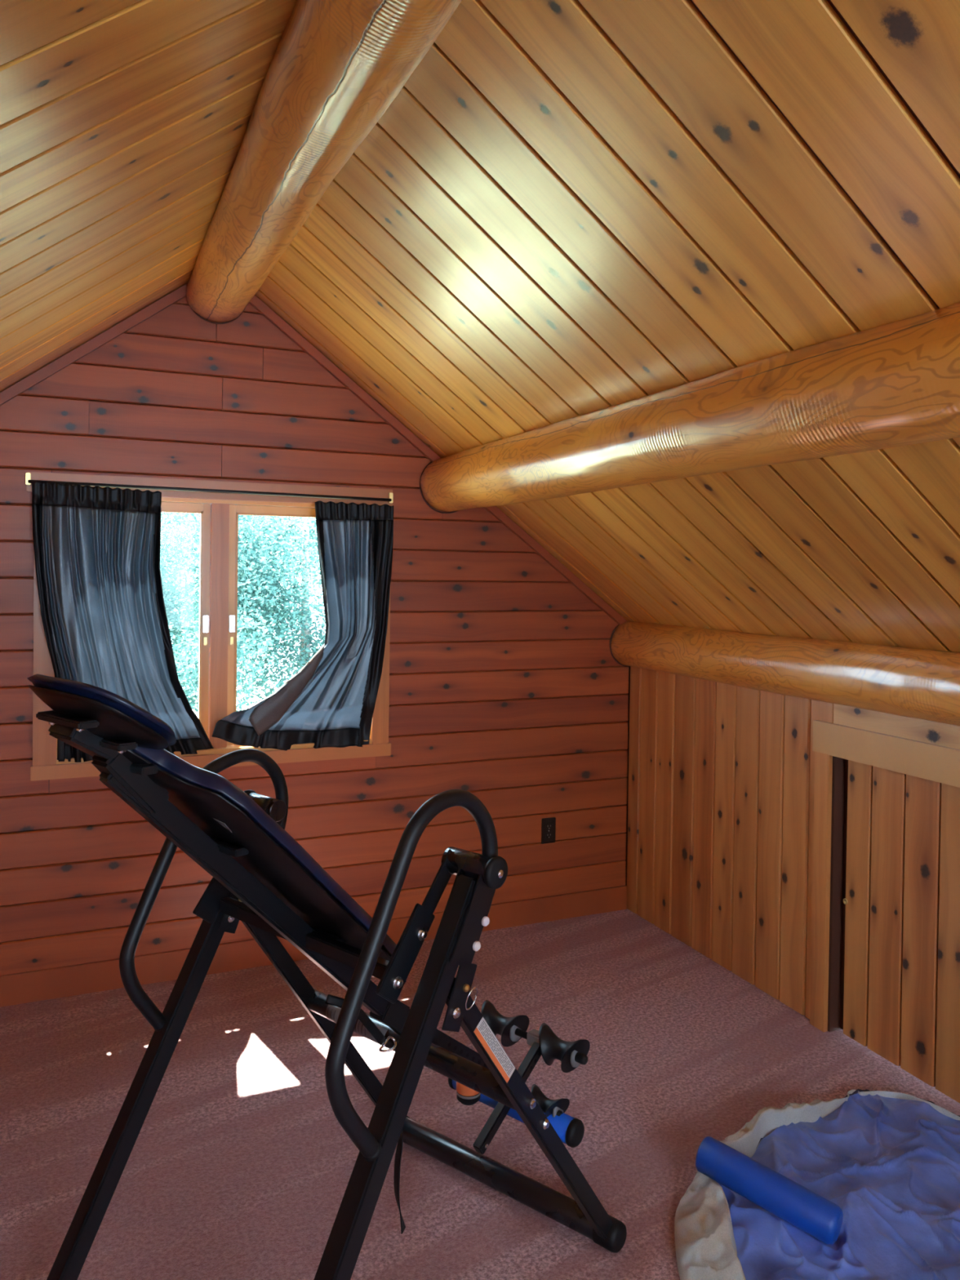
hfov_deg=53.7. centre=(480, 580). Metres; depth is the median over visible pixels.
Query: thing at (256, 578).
tree
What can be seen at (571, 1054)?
roller
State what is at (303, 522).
tree
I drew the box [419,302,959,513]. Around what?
beam
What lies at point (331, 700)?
curtain
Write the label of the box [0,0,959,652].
ceiling
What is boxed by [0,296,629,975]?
wall
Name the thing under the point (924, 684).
beam
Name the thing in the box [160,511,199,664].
tree
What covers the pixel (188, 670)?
tree
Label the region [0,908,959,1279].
floor
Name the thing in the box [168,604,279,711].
tree
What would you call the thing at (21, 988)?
baseboard
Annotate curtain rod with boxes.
[25,472,393,502]
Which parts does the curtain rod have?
rod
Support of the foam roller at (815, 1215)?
on the cover
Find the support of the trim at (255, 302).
attached to the wall at (508, 690)
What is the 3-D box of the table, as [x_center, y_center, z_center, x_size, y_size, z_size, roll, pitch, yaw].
[-0.260,0.851,2.077,0.813,1.396,1.423,1,1,40]
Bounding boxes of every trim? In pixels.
[0,283,187,405]
[248,294,626,624]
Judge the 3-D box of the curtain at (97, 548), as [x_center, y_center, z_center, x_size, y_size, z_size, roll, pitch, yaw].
[-1.293,0.159,3.486,0.650,1.019,0.122,0,1,-24]
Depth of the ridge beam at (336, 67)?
1.95 m
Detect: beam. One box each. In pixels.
[186,0,462,324]
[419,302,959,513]
[609,621,959,725]
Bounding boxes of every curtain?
[31,480,213,762]
[212,500,393,751]
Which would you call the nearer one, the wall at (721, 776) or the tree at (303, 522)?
the wall at (721, 776)
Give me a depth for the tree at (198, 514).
15.50 m
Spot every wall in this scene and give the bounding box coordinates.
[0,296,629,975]
[626,666,959,1019]
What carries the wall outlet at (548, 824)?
attached to the wall at (508, 690)
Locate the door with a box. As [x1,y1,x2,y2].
[809,720,959,1103]
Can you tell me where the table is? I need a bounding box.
[26,674,626,1279]
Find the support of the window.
in the wall at (508, 690)
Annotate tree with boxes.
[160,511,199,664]
[160,511,301,715]
[160,533,198,706]
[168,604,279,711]
[169,512,325,706]
[244,516,325,706]
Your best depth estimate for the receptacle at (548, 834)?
4.25 m
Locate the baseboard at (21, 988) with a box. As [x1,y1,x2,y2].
[0,884,626,1007]
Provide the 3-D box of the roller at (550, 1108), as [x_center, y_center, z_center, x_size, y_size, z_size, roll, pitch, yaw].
[0.174,1.351,2.446,0.088,0.075,0.101,0,1,-24]
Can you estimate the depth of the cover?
2.33 m
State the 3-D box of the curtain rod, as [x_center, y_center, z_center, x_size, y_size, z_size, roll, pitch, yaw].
[-0.985,-0.351,3.633,1.364,0.051,0.038,0,1,-24]
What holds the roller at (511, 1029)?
on the table
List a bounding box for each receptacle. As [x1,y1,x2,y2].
[545,822,552,830]
[545,831,552,838]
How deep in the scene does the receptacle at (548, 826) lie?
4.25 m
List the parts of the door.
casing, finger pull, header casing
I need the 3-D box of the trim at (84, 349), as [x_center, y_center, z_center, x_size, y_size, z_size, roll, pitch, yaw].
[-1.864,-0.495,3.253,1.880,1.410,0.024,0,1,-24]
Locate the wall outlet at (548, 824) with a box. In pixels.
[541,817,555,844]
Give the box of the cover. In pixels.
[674,1088,959,1279]
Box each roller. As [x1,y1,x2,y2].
[480,1000,528,1046]
[531,1084,569,1117]
[538,1022,590,1072]
[695,1136,843,1244]
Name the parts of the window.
casing, rail, casing, casing, sill, rail, casing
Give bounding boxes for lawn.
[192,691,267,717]
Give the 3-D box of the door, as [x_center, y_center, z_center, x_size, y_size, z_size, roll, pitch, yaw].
[1.483,1.032,2.741,0.121,1.066,1.335,0,1,-24]
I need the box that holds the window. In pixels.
[26,471,392,781]

